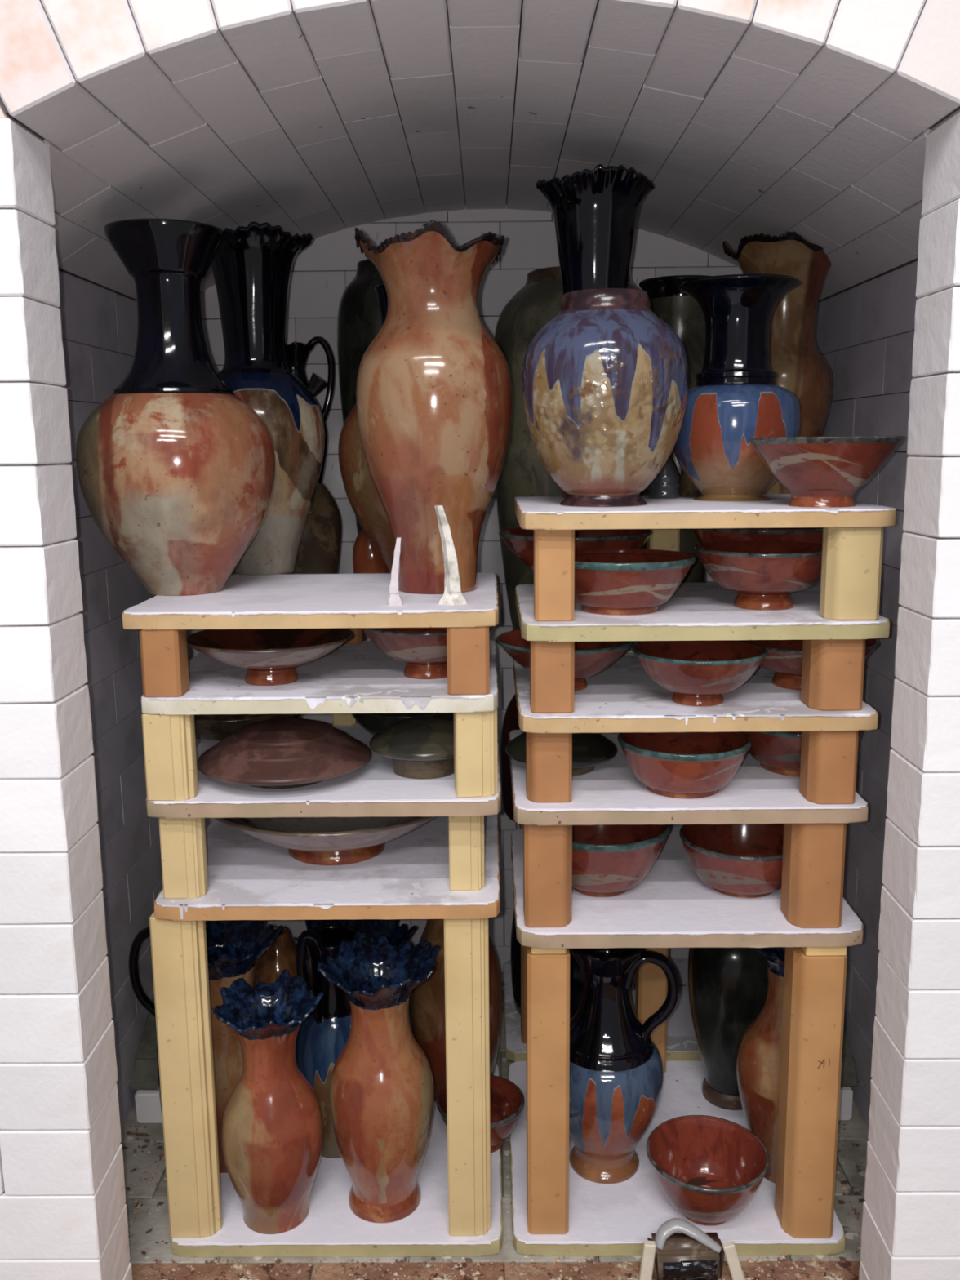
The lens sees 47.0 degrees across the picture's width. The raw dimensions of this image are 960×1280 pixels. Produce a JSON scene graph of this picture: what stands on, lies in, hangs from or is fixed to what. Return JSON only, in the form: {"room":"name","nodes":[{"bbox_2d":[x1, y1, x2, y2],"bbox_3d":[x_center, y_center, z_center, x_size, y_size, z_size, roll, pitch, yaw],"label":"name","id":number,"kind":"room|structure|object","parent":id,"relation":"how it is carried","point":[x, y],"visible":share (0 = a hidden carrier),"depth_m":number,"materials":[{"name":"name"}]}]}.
{"room":"art studio","nodes":[
{"label":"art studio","id":0,"kind":"room"},
{"bbox_2d":[55,268,163,1130],"bbox_3d":[-0.502,0.128,1.398,0.100,1.132,0.853,0,10,0],"label":"wall","id":1,"kind":"structure","parent":0,"point":[99,323],"depth_m":1.37,"materials":[{"name":"grey"}]},
{"bbox_2d":[186,204,742,972],"bbox_3d":[0.015,-0.039,1.737,1.030,1.332,0.100,0,10,0],"label":"wall","id":2,"kind":"structure","parent":0,"point":[321,273],"depth_m":1.61,"materials":[{"name":"grey"}]},
{"bbox_2d":[0,0,959,301],"bbox_3d":[0.006,-0.573,1.249,1.225,0.351,0.873,0,10,0],"label":"ceiling","id":3,"kind":"structure","parent":0,"point":[812,119],"depth_m":0.99,"materials":[{"name":"grey"}]},
{"bbox_2d":[0,106,959,1279],"bbox_3d":[0.009,0.098,0.966,1.600,1.333,0.080,0,10,0],"label":"wall","id":4,"kind":"structure","parent":0,"point":[64,1214],"depth_m":0.95,"materials":[{"name":"grey"}]},
{"bbox_2d":[120,972,869,1279],"bbox_3d":[0.017,0.670,1.296,1.600,0.090,1.217,0,10,0],"label":"floor","id":5,"kind":"structure","parent":0,"point":[150,1241],"depth_m":1.16,"materials":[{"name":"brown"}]},
{"bbox_2d":[128,926,162,1117],"bbox_3d":[-0.386,0.473,1.358,0.079,0.254,0.054,-4,11,-16],"label":"jug","id":6,"kind":"object","parent":5,"relation":"on","point":[139,992],"visible":0.06,"depth_m":1.35,"materials":[{"name":"black ceramic"}]},
{"bbox_2d":[134,1089,162,1123],"bbox_3d":[-0.411,0.582,1.437,0.045,0.042,0.100,0,10,0],"label":"brick","id":7,"kind":"object","parent":5,"relation":"on","point":[148,1105],"visible":0.26,"depth_m":1.39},
{"bbox_2d":[128,998,158,1089],"bbox_3d":[-0.411,0.524,1.443,0.066,0.071,0.120,0,10,0],"label":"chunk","id":8,"kind":"object","parent":7,"relation":"on","point":[144,1076],"visible":0.36,"depth_m":1.41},
{"bbox_2d":[170,1063,502,1257],"bbox_3d":[-0.152,0.611,1.331,0.354,0.016,0.347,0,10,0],"label":"shelf","id":9,"kind":"object","parent":5,"relation":"on","point":[331,1228],"visible":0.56,"depth_m":1.18,"materials":[{"name":"ceramic"}]},
{"bbox_2d":[149,911,222,1237],"bbox_3d":[-0.304,0.452,1.155,0.052,0.361,0.036,0,10,0],"label":"post","id":10,"kind":"object","parent":9,"relation":"on","point":[179,950],"visible":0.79,"depth_m":1.14,"materials":[{"name":"ceramic"}]},
{"bbox_2d":[153,813,500,920],"bbox_3d":[-0.153,0.243,1.245,0.348,0.016,0.306,0,10,0],"label":"shelf","id":11,"kind":"object","parent":10,"relation":"on","point":[250,877],"visible":0.68,"depth_m":1.14,"materials":[{"name":"ceramic"}]},
{"bbox_2d":[158,817,208,898],"bbox_3d":[-0.298,0.213,1.120,0.040,0.090,0.038,0,10,0],"label":"post","id":12,"kind":"object","parent":11,"relation":"on","point":[182,840],"visible":0.75,"depth_m":1.10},
{"bbox_2d":[145,723,501,817],"bbox_3d":[-0.153,0.138,1.226,0.351,0.016,0.306,0,10,0],"label":"shelf","id":13,"kind":"object","parent":12,"relation":"on","point":[374,788],"visible":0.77,"depth_m":1.08,"materials":[{"name":"ceramic"}]},
{"bbox_2d":[142,713,198,800],"bbox_3d":[-0.303,0.111,1.091,0.044,0.087,0.042,0,10,0],"label":"post","id":14,"kind":"object","parent":13,"relation":"on","point":[169,740],"visible":0.85,"depth_m":1.07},
{"bbox_2d":[194,713,302,740],"bbox_3d":[-0.298,0.092,1.329,0.196,0.041,0.196,0,10,3],"label":"bowl","id":15,"kind":"object","parent":13,"relation":"on","point":[207,726],"visible":0.25,"depth_m":1.25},
{"bbox_2d":[196,717,371,788],"bbox_3d":[-0.205,0.114,1.157,0.180,0.056,0.180,-4,11,-17],"label":"lidded dish","id":16,"kind":"object","parent":13,"relation":"on","point":[283,753],"visible":1,"depth_m":1.11,"materials":[{"name":"ceramic"}]},
{"bbox_2d":[332,713,356,725],"bbox_3d":[-0.168,0.060,1.367,0.028,0.087,0.026,0,10,0],"label":"post","id":17,"kind":"object","parent":13,"relation":"on","point":[347,719],"visible":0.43,"depth_m":1.36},
{"bbox_2d":[351,712,453,735],"bbox_3d":[-0.087,0.094,1.297,0.139,0.045,0.139,-6,11,-28],"label":"bowl","id":18,"kind":"object","parent":13,"relation":"on","point":[373,723],"visible":0.2,"depth_m":1.24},
{"bbox_2d":[368,715,454,779],"bbox_3d":[-0.058,0.111,1.170,0.117,0.055,0.117,-1,10,-3],"label":"bowl","id":19,"kind":"object","parent":13,"relation":"on","point":[421,747],"visible":0.84,"depth_m":1.14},
{"bbox_2d":[453,708,497,797],"bbox_3d":[-0.004,0.108,1.092,0.042,0.087,0.039,-1,10,-5],"label":"post","id":20,"kind":"object","parent":13,"relation":"on","point":[475,734],"visible":0.83,"depth_m":1.07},
{"bbox_2d":[141,640,497,715],"bbox_3d":[-0.155,0.036,1.208,0.347,0.016,0.307,0,10,0],"label":"shelf","id":21,"kind":"object","parent":20,"relation":"on","point":[350,678],"visible":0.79,"depth_m":1.08,"materials":[{"name":"ceramic"}]},
{"bbox_2d":[139,629,189,697],"bbox_3d":[-0.306,0.019,1.071,0.037,0.066,0.035,0,10,0],"label":"post","id":22,"kind":"object","parent":21,"relation":"on","point":[163,652],"visible":0.81,"depth_m":1.06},
{"bbox_2d":[122,572,498,629],"bbox_3d":[-0.161,-0.046,1.194,0.361,0.016,0.307,0,10,0],"label":"shelf","id":23,"kind":"object","parent":22,"relation":"on","point":[290,601],"visible":0.88,"depth_m":1.07,"materials":[{"name":"ceramic"}]},
{"bbox_2d":[75,218,275,595],"bbox_3d":[-0.321,-0.236,1.162,0.203,0.372,0.203,1,10,9],"label":"vase","id":24,"kind":"object","parent":23,"relation":"on","point":[175,470],"visible":1,"depth_m":1.11,"materials":[{"name":"ceramic"}]},
{"bbox_2d":[210,221,324,575],"bbox_3d":[-0.269,-0.283,1.336,0.160,0.402,0.160,3,11,18],"label":"vase","id":25,"kind":"object","parent":23,"relation":"on","point":[251,267],"visible":0.71,"depth_m":1.29,"materials":[{"name":"ceramic"}]},
{"bbox_2d":[386,537,402,605],"bbox_3d":[-0.084,-0.067,1.074,0.016,0.065,0.011,0,10,0],"label":"cone","id":26,"kind":"object","parent":23,"relation":"on","point":[393,599],"visible":1,"depth_m":1.07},
{"bbox_2d":[354,219,511,594],"bbox_3d":[-0.048,-0.237,1.160,0.163,0.369,0.163,-7,12,-33],"label":"vase","id":27,"kind":"object","parent":23,"relation":"on","point":[433,388],"visible":0.94,"depth_m":1.10,"materials":[{"name":"orange ceramic"}]},
{"bbox_2d":[434,505,466,604],"bbox_3d":[-0.029,-0.082,1.072,0.030,0.096,0.017,0,10,0],"label":"cone","id":28,"kind":"object","parent":23,"relation":"on","point":[452,595],"visible":1,"depth_m":1.07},
{"bbox_2d":[186,627,352,685],"bbox_3d":[-0.214,0.018,1.130,0.168,0.047,0.168,0,10,0],"label":"bowl","id":29,"kind":"object","parent":21,"relation":"on","point":[270,656],"visible":0.94,"depth_m":1.12,"materials":[{"name":"ceramic"}]},
{"bbox_2d":[342,627,364,644],"bbox_3d":[-0.166,-0.031,1.346,0.045,0.066,0.043,0,10,0],"label":"post","id":30,"kind":"object","parent":21,"relation":"on","point":[358,634],"visible":0.19,"depth_m":1.33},
{"bbox_2d":[361,626,493,679],"bbox_3d":[-0.054,0.008,1.151,0.141,0.057,0.141,-6,11,-27],"label":"bowl","id":31,"kind":"object","parent":21,"relation":"on","point":[424,651],"visible":0.56,"depth_m":1.10,"materials":[{"name":"red ceramic"}]},
{"bbox_2d":[446,626,489,694],"bbox_3d":[-0.011,0.017,1.070,0.040,0.066,0.038,0,10,0],"label":"post","id":32,"kind":"object","parent":21,"relation":"on","point":[467,647],"visible":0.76,"depth_m":1.05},
{"bbox_2d":[214,816,435,865],"bbox_3d":[-0.162,0.201,1.241,0.298,0.069,0.298,-2,10,-8],"label":"bowl","id":33,"kind":"object","parent":11,"relation":"on","point":[317,841],"visible":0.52,"depth_m":1.19,"materials":[{"name":"ceramic"}]},
{"bbox_2d":[448,815,484,890],"bbox_3d":[-0.013,0.208,1.131,0.036,0.090,0.034,0,10,0],"label":"post","id":34,"kind":"object","parent":11,"relation":"on","point":[466,833],"visible":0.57,"depth_m":1.12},
{"bbox_2d":[205,920,283,1173],"bbox_3d":[-0.298,0.468,1.283,0.136,0.286,0.136,8,13,40],"label":"vase","id":35,"kind":"object","parent":9,"relation":"on","point":[234,948],"visible":0.28,"depth_m":1.24,"materials":[{"name":"ceramic"}]},
{"bbox_2d":[210,969,323,1234],"bbox_3d":[-0.222,0.500,1.184,0.114,0.256,0.112,-3,10,-12],"label":"vase","id":36,"kind":"object","parent":9,"relation":"on","point":[272,1131],"visible":1,"depth_m":1.16,"materials":[{"name":"ceramic"}]},
{"bbox_2d":[253,926,311,987],"bbox_3d":[-0.255,0.476,1.407,0.090,0.225,0.090,-3,10,-11],"label":"vase","id":37,"kind":"object","parent":9,"relation":"on","point":[280,956],"visible":0.24,"depth_m":1.37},
{"bbox_2d":[295,923,357,1158],"bbox_3d":[-0.172,0.465,1.308,0.102,0.285,0.102,0,10,5],"label":"jug","id":38,"kind":"object","parent":9,"relation":"on","point":[322,1037],"visible":0.41,"depth_m":1.27,"materials":[{"name":"blue ceramic"}]},
{"bbox_2d":[293,919,416,955],"bbox_3d":[-0.157,0.474,1.421,0.151,0.223,0.150,-2,10,-7],"label":"vase","id":39,"kind":"object","parent":9,"relation":"on","point":[396,935],"visible":0.1,"depth_m":1.45,"materials":[{"name":"ceramic"}]},
{"bbox_2d":[317,931,439,1222],"bbox_3d":[-0.107,0.477,1.203,0.123,0.291,0.122,3,11,19],"label":"vase","id":40,"kind":"object","parent":9,"relation":"on","point":[381,1089],"visible":1,"depth_m":1.17,"materials":[{"name":"ceramic"}]},
{"bbox_2d":[410,919,502,1102],"bbox_3d":[-0.031,0.460,1.418,0.121,0.259,0.121,-1,10,-2],"label":"vase","id":41,"kind":"object","parent":9,"relation":"on","point":[428,1017],"visible":0.27,"depth_m":1.38,"materials":[{"name":"brown ceramic"}]},
{"bbox_2d":[444,917,491,1235],"bbox_3d":[-0.012,0.449,1.156,0.045,0.361,0.043,0,10,0],"label":"post","id":42,"kind":"object","parent":9,"relation":"on","point":[466,941],"visible":0.79,"depth_m":1.14,"materials":[{"name":"ceramic"}]},
{"bbox_2d":[435,1075,524,1153],"bbox_3d":[0.001,0.575,1.325,0.105,0.054,0.105,-1,10,0],"label":"bowl","id":43,"kind":"object","parent":9,"relation":"on","point":[506,1098],"visible":0.54,"depth_m":1.34,"materials":[{"name":"red ceramic"}]},
{"bbox_2d":[306,960,412,1031],"bbox_3d":[-0.167,0.546,1.640,0.370,0.016,0.275,0,10,0],"label":"shelf","id":44,"kind":"object","parent":5,"relation":"on","point":[308,962],"visible":0.02,"depth_m":1.65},
{"bbox_3d":[-0.323,0.438,1.525,0.045,0.239,0.045,0,10,0],"label":"post","id":45,"kind":"object","parent":44,"relation":"on","visible":0},
{"bbox_3d":[-0.174,0.295,1.595,0.360,0.016,0.275,0,10,0],"label":"shelf","id":46,"kind":"object","parent":45,"relation":"on","visible":0},
{"bbox_3d":[-0.326,0.134,1.471,0.045,0.346,0.045,0,10,0],"label":"post","id":47,"kind":"object","parent":46,"relation":"on","visible":0},
{"bbox_3d":[-0.178,-0.063,1.532,0.358,0.017,0.275,0,10,0],"label":"shelf","id":48,"kind":"object","parent":47,"relation":"on","visible":0},
{"bbox_2d":[279,336,342,574],"bbox_3d":[-0.246,-0.234,1.484,0.119,0.338,0.119,-2,10,-9],"label":"ewer","id":49,"kind":"object","parent":48,"relation":"on","point":[319,550],"visible":0.27,"depth_m":1.46,"materials":[{"name":"black ceramic"}]},
{"bbox_2d":[337,259,384,534],"bbox_3d":[-0.127,-0.301,1.557,0.140,0.442,0.140,-1,10,-4],"label":"jar","id":50,"kind":"object","parent":48,"relation":"on","point":[358,320],"visible":0.26,"depth_m":1.48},
{"bbox_2d":[337,284,395,573],"bbox_3d":[-0.089,-0.247,1.404,0.181,0.389,0.181,0,10,2],"label":"vase","id":51,"kind":"object","parent":48,"relation":"on","point":[362,494],"visible":0.13,"depth_m":1.36,"materials":[{"name":"ceramic"}]},
{"bbox_2d":[352,528,388,573],"bbox_3d":[-0.147,-0.112,1.505,0.053,0.090,0.053,-2,10,-5],"label":"pot","id":52,"kind":"object","parent":48,"relation":"on","point":[366,559],"visible":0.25,"depth_m":1.48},
{"bbox_2d":[126,1124,864,1279],"bbox_3d":[0.016,0.630,1.255,0.882,0.003,0.349,0,10,0],"label":"debris","id":53,"kind":"object","parent":5,"relation":"on","point":[815,1261],"visible":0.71,"depth_m":1.15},
{"bbox_2d":[503,958,702,1062],"bbox_3d":[0.215,0.543,1.637,0.357,0.016,0.275,0,10,0],"label":"shelf","id":54,"kind":"object","parent":5,"relation":"on","point":[682,1043],"visible":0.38,"depth_m":1.57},
{"bbox_2d":[520,943,526,1044],"bbox_3d":[0.078,0.415,1.518,0.045,0.279,0.045,0,10,0],"label":"post","id":55,"kind":"object","parent":54,"relation":"on","point":[522,948],"visible":0.21,"depth_m":1.51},
{"bbox_2d":[515,822,683,829],"bbox_3d":[0.226,0.252,1.585,0.350,0.016,0.275,0,10,0],"label":"shelf","id":56,"kind":"object","parent":55,"relation":"on","point":[517,825],"visible":0.02,"depth_m":1.52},
{"bbox_2d":[500,693,519,822],"bbox_3d":[0.081,0.162,1.552,0.107,0.174,0.107,0,10,3],"label":"jar","id":57,"kind":"object","parent":56,"relation":"on","point":[510,722],"visible":0.13,"depth_m":1.53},
{"bbox_3d":[0.076,0.143,1.470,0.045,0.241,0.045,0,10,0],"label":"post","id":58,"kind":"object","parent":56,"relation":"on","visible":0},
{"bbox_2d":[512,626,637,655],"bbox_3d":[0.223,-0.002,1.540,0.350,0.016,0.275,0,10,0],"label":"shelf","id":59,"kind":"object","parent":58,"relation":"on","point":[628,652],"visible":0.02,"depth_m":1.40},
{"bbox_2d":[494,266,644,630],"bbox_3d":[0.135,-0.254,1.526,0.234,0.486,0.234,3,11,18],"label":"jar","id":60,"kind":"object","parent":59,"relation":"on","point":[522,473],"visible":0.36,"depth_m":1.44,"materials":[{"name":"ceramic"}]},
{"bbox_2d":[639,275,711,582],"bbox_3d":[0.247,-0.213,1.382,0.102,0.454,0.102,-4,11,-18],"label":"vase","id":61,"kind":"object","parent":59,"relation":"on","point":[677,308],"visible":0.3,"depth_m":1.31,"materials":[{"name":"black ceramic"}]},
{"bbox_2d":[510,911,584,1019],"bbox_3d":[0.105,0.438,1.601,0.125,0.205,0.125,0,10,4],"label":"jar","id":62,"kind":"object","parent":54,"relation":"on","point":[576,980],"visible":0.09,"depth_m":1.57,"materials":[{"name":"black ceramic"}]},
{"bbox_2d":[507,1060,844,1256],"bbox_3d":[0.212,0.608,1.328,0.352,0.016,0.347,0,10,0],"label":"shelf","id":63,"kind":"object","parent":5,"relation":"on","point":[616,1219],"visible":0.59,"depth_m":1.20,"materials":[{"name":"ceramic"}]},
{"bbox_2d":[526,946,569,1234],"bbox_3d":[0.071,0.470,1.161,0.043,0.316,0.041,0,10,0],"label":"post","id":64,"kind":"object","parent":63,"relation":"on","point":[548,975],"visible":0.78,"depth_m":1.14,"materials":[{"name":"ceramic"}]},
{"bbox_2d":[530,946,566,954],"bbox_3d":[0.070,0.308,1.129,0.035,0.013,0.032,0,10,0],"label":"block","id":65,"kind":"object","parent":64,"relation":"on","point":[534,950],"visible":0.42,"depth_m":1.11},
{"bbox_2d":[511,826,863,948],"bbox_3d":[0.213,0.272,1.247,0.351,0.016,0.307,0,10,0],"label":"shelf","id":66,"kind":"object","parent":65,"relation":"on","point":[671,907],"visible":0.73,"depth_m":1.12,"materials":[{"name":"ceramic"}]},
{"bbox_2d":[523,824,572,927],"bbox_3d":[0.069,0.230,1.121,0.048,0.112,0.046,0,10,0],"label":"post","id":67,"kind":"object","parent":66,"relation":"on","point":[547,849],"visible":0.76,"depth_m":1.10,"materials":[{"name":"ceramic"}]},
{"bbox_2d":[508,729,867,825],"bbox_3d":[0.208,0.145,1.225,0.349,0.016,0.307,0,10,0],"label":"shelf","id":68,"kind":"object","parent":67,"relation":"on","point":[611,793],"visible":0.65,"depth_m":1.09,"materials":[{"name":"ceramic"}]},
{"bbox_2d":[525,732,572,802],"bbox_3d":[0.069,0.120,1.106,0.044,0.076,0.042,0,10,0],"label":"post","id":69,"kind":"object","parent":68,"relation":"on","point":[548,756],"visible":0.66,"depth_m":1.09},
{"bbox_2d":[505,731,616,776],"bbox_3d":[0.089,0.116,1.210,0.121,0.048,0.121,0,10,4],"label":"bowl","id":70,"kind":"object","parent":68,"relation":"on","point":[589,750],"visible":0.38,"depth_m":1.18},
{"bbox_2d":[617,731,751,798],"bbox_3d":[0.209,0.126,1.134,0.134,0.054,0.134,1,10,11],"label":"bowl","id":71,"kind":"object","parent":68,"relation":"on","point":[677,765],"visible":0.91,"depth_m":1.10,"materials":[{"name":"red ceramic"}]},
{"bbox_2d":[742,730,862,777],"bbox_3d":[0.348,0.112,1.204,0.134,0.054,0.134,-9,13,-39],"label":"bowl","id":72,"kind":"object","parent":68,"relation":"on","point":[776,752],"visible":0.27,"depth_m":1.16,"materials":[{"name":"red ceramic"}]},
{"bbox_2d":[799,730,858,804],"bbox_3d":[0.345,0.120,1.093,0.045,0.076,0.042,0,10,0],"label":"post","id":73,"kind":"object","parent":68,"relation":"on","point":[828,758],"visible":0.8,"depth_m":1.07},
{"bbox_2d":[512,655,878,733],"bbox_3d":[0.213,0.053,1.209,0.348,0.016,0.307,0,10,0],"label":"shelf","id":74,"kind":"object","parent":73,"relation":"on","point":[622,697],"visible":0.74,"depth_m":1.07,"materials":[{"name":"ceramic"}]},
{"bbox_2d":[529,640,574,713],"bbox_3d":[0.070,0.032,1.083,0.042,0.072,0.040,0,10,0],"label":"post","id":75,"kind":"object","parent":74,"relation":"on","point":[552,664],"visible":0.76,"depth_m":1.06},
{"bbox_2d":[515,582,890,641],"bbox_3d":[0.217,-0.034,1.193,0.353,0.016,0.307,0,10,0],"label":"shelf","id":76,"kind":"object","parent":75,"relation":"on","point":[695,611],"visible":0.76,"depth_m":1.05,"materials":[{"name":"ceramic"}]},
{"bbox_2d":[533,529,574,621],"bbox_3d":[0.071,-0.065,1.070,0.038,0.089,0.036,0,10,0],"label":"post","id":77,"kind":"object","parent":76,"relation":"on","point":[553,549],"visible":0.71,"depth_m":1.05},
{"bbox_2d":[498,527,653,572],"bbox_3d":[0.113,-0.095,1.303,0.180,0.067,0.180,3,11,20],"label":"bowl","id":78,"kind":"object","parent":76,"relation":"on","point":[519,540],"visible":0.41,"depth_m":1.25,"materials":[{"name":"red ceramic"}]},
{"bbox_2d":[573,548,695,615],"bbox_3d":[0.143,-0.059,1.128,0.150,0.056,0.150,1,10,7],"label":"bowl","id":79,"kind":"object","parent":76,"relation":"on","point":[608,581],"visible":0.81,"depth_m":1.08,"materials":[{"name":"red ceramic"}]},
{"bbox_2d":[646,528,679,551],"bbox_3d":[0.218,-0.111,1.318,0.035,0.089,0.033,0,10,0],"label":"post","id":80,"kind":"object","parent":76,"relation":"on","point":[661,539],"visible":0.14,"depth_m":1.30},
{"bbox_2d":[693,527,823,544],"bbox_3d":[0.332,-0.098,1.285,0.171,0.074,0.171,-5,11,-23],"label":"bowl","id":81,"kind":"object","parent":76,"relation":"on","point":[807,535],"visible":0.18,"depth_m":1.21,"materials":[{"name":"red ceramic"}]},
{"bbox_2d":[694,540,822,610],"bbox_3d":[0.294,-0.066,1.141,0.149,0.062,0.149,2,10,14],"label":"bowl","id":82,"kind":"object","parent":76,"relation":"on","point":[764,575],"visible":0.91,"depth_m":1.10,"materials":[{"name":"red ceramic"}]},
{"bbox_2d":[819,526,884,620],"bbox_3d":[0.355,-0.065,1.057,0.049,0.089,0.034,0,10,0],"label":"post","id":83,"kind":"object","parent":76,"relation":"on","point":[851,566],"visible":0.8,"depth_m":1.04,"materials":[{"name":"ceramic"}]},
{"bbox_2d":[514,493,897,529],"bbox_3d":[0.215,-0.139,1.175,0.352,0.016,0.306,0,10,0],"label":"shelf","id":84,"kind":"object","parent":83,"relation":"on","point":[532,513],"visible":0.88,"depth_m":1.03,"materials":[{"name":"ceramic"}]},
{"bbox_2d":[535,164,653,498],"bbox_3d":[0.130,-0.338,1.246,0.130,0.352,0.130,-3,10,-15],"label":"vase","id":85,"kind":"object","parent":84,"relation":"on","point":[595,211],"visible":0.51,"depth_m":1.19,"materials":[{"name":"black ceramic"}]},
{"bbox_2d":[521,288,688,506],"bbox_3d":[0.126,-0.242,1.116,0.166,0.208,0.166,1,10,6],"label":"vase","id":86,"kind":"object","parent":84,"relation":"on","point":[605,380],"visible":1,"depth_m":1.06,"materials":[{"name":"blue ceramic"}]},
{"bbox_2d":[647,453,680,498],"bbox_3d":[0.208,-0.185,1.247,0.038,0.050,0.038,1,10,9],"label":"jar","id":87,"kind":"object","parent":84,"relation":"on","point":[666,485],"visible":0.73,"depth_m":1.23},
{"bbox_2d":[678,469,702,497],"bbox_3d":[0.247,-0.190,1.285,0.039,0.048,0.039,1,10,11],"label":"pot","id":88,"kind":"object","parent":84,"relation":"on","point":[686,489],"visible":0.24,"depth_m":1.27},
{"bbox_2d":[673,273,799,501],"bbox_3d":[0.276,-0.267,1.192,0.137,0.229,0.137,0,10,3],"label":"vase","id":89,"kind":"object","parent":84,"relation":"on","point":[735,397],"visible":0.94,"depth_m":1.15,"materials":[{"name":"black ceramic"}]},
{"bbox_2d":[722,231,832,493],"bbox_3d":[0.387,-0.253,1.426,0.145,0.515,0.147,-2,10,-10],"label":"vase","id":90,"kind":"object","parent":84,"relation":"on","point":[801,368],"visible":0.47,"depth_m":1.36,"materials":[{"name":"beige ceramic"}]},
{"bbox_2d":[747,435,904,507],"bbox_3d":[0.334,-0.164,1.074,0.145,0.066,0.145,8,13,41],"label":"bowl","id":91,"kind":"object","parent":84,"relation":"on","point":[817,472],"visible":1,"depth_m":1.03,"materials":[{"name":"red ceramic"}]},
{"bbox_2d":[495,629,635,690],"bbox_3d":[0.091,0.024,1.184,0.149,0.053,0.149,5,12,29],"label":"bowl","id":92,"kind":"object","parent":74,"relation":"on","point":[591,658],"visible":0.45,"depth_m":1.15,"materials":[{"name":"red ceramic"}]},
{"bbox_2d":[631,640,767,706],"bbox_3d":[0.220,0.035,1.113,0.133,0.053,0.133,-6,11,-26],"label":"bowl","id":93,"kind":"object","parent":74,"relation":"on","point":[698,673],"visible":0.95,"depth_m":1.08,"materials":[{"name":"red ceramic"}]},
{"bbox_2d":[736,638,879,689],"bbox_3d":[0.347,0.023,1.184,0.151,0.050,0.151,-1,10,-4],"label":"bowl","id":94,"kind":"object","parent":74,"relation":"on","point":[784,657],"visible":0.32,"depth_m":1.16,"materials":[{"name":"red ceramic"}]},
{"bbox_2d":[800,639,865,711],"bbox_3d":[0.346,0.029,1.085,0.049,0.072,0.046,0,10,0],"label":"post","id":95,"kind":"object","parent":74,"relation":"on","point":[833,669],"visible":0.76,"depth_m":1.06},
{"bbox_2d":[572,824,670,897],"bbox_3d":[0.132,0.233,1.206,0.150,0.074,0.150,1,10,6],"label":"bowl","id":96,"kind":"object","parent":66,"relation":"on","point":[608,860],"visible":0.6,"depth_m":1.16,"materials":[{"name":"red ceramic"}]},
{"bbox_2d":[679,823,783,897],"bbox_3d":[0.287,0.240,1.206,0.143,0.058,0.143,2,10,14],"label":"bowl","id":97,"kind":"object","parent":66,"relation":"on","point":[743,860],"visible":0.73,"depth_m":1.18,"materials":[{"name":"red ceramic"}]},
{"bbox_2d":[780,822,846,928],"bbox_3d":[0.336,0.229,1.115,0.050,0.112,0.048,0,10,0],"label":"post","id":98,"kind":"object","parent":66,"relation":"on","point":[814,854],"visible":0.8,"depth_m":1.09,"materials":[{"name":"ceramic"}]},
{"bbox_2d":[568,947,679,1183],"bbox_3d":[0.144,0.470,1.263,0.132,0.279,0.132,-6,12,-30],"label":"jug","id":99,"kind":"object","parent":63,"relation":"on","point":[616,1070],"visible":0.87,"depth_m":1.22,"materials":[{"name":"ceramic"}]},
{"bbox_2d":[635,947,668,1073],"bbox_3d":[0.227,0.410,1.452,0.038,0.329,0.036,0,10,0],"label":"post","id":100,"kind":"object","parent":63,"relation":"on","point":[651,985],"visible":0.14,"depth_m":1.44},
{"bbox_2d":[646,1115,768,1226],"bbox_3d":[0.246,0.587,1.201,0.135,0.070,0.135,2,10,12],"label":"bowl","id":101,"kind":"object","parent":63,"relation":"on","point":[709,1169],"visible":1,"depth_m":1.23,"materials":[{"name":"ceramic"}]},
{"bbox_2d":[688,946,768,1110],"bbox_3d":[0.320,0.465,1.396,0.115,0.239,0.115,-6,12,-29],"label":"vase","id":102,"kind":"object","parent":63,"relation":"on","point":[727,987],"visible":0.48,"depth_m":1.35,"materials":[{"name":"ceramic"}]},
{"bbox_2d":[736,946,841,1183],"bbox_3d":[0.348,0.469,1.246,0.114,0.284,0.114,2,11,16],"label":"vase","id":103,"kind":"object","parent":63,"relation":"on","point":[759,1050],"visible":0.3,"depth_m":1.22,"materials":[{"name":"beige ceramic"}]},
{"bbox_2d":[774,946,847,1238],"bbox_3d":[0.345,0.469,1.155,0.050,0.316,0.050,0,10,0],"label":"post","id":104,"kind":"object","parent":63,"relation":"on","point":[815,986],"visible":0.9,"depth_m":1.14,"materials":[{"name":"brown"}]},
{"bbox_2d":[800,946,847,955],"bbox_3d":[0.347,0.307,1.123,0.041,0.013,0.038,0,10,0],"label":"block","id":105,"kind":"object","parent":104,"relation":"on","point":[809,951],"visible":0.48,"depth_m":1.10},
{"bbox_2d":[638,1217,744,1279],"bbox_3d":[0.215,0.623,1.127,0.107,0.059,0.035,0,10,0],"label":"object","id":106,"kind":"object","parent":5,"relation":"on","point":[678,1250],"visible":1,"depth_m":1.11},
{"bbox_2d":[838,1086,853,1119],"bbox_3d":[0.445,0.575,1.430,0.045,0.042,0.100,0,10,0],"label":"brick","id":107,"kind":"object","parent":5,"relation":"on","point":[846,1092],"visible":0.2,"depth_m":1.38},
{"bbox_2d":[840,1023,859,1087],"bbox_3d":[0.445,0.517,1.436,0.066,0.071,0.120,0,10,0],"label":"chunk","id":108,"kind":"object","parent":107,"relation":"on","point":[850,1077],"visible":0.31,"depth_m":1.39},
{"bbox_2d":[813,258,919,1128],"bbox_3d":[0.528,0.119,1.389,0.100,1.132,0.853,0,10,0],"label":"wall","id":109,"kind":"structure","parent":0,"point":[864,331],"depth_m":1.34,"materials":[{"name":"grey"}]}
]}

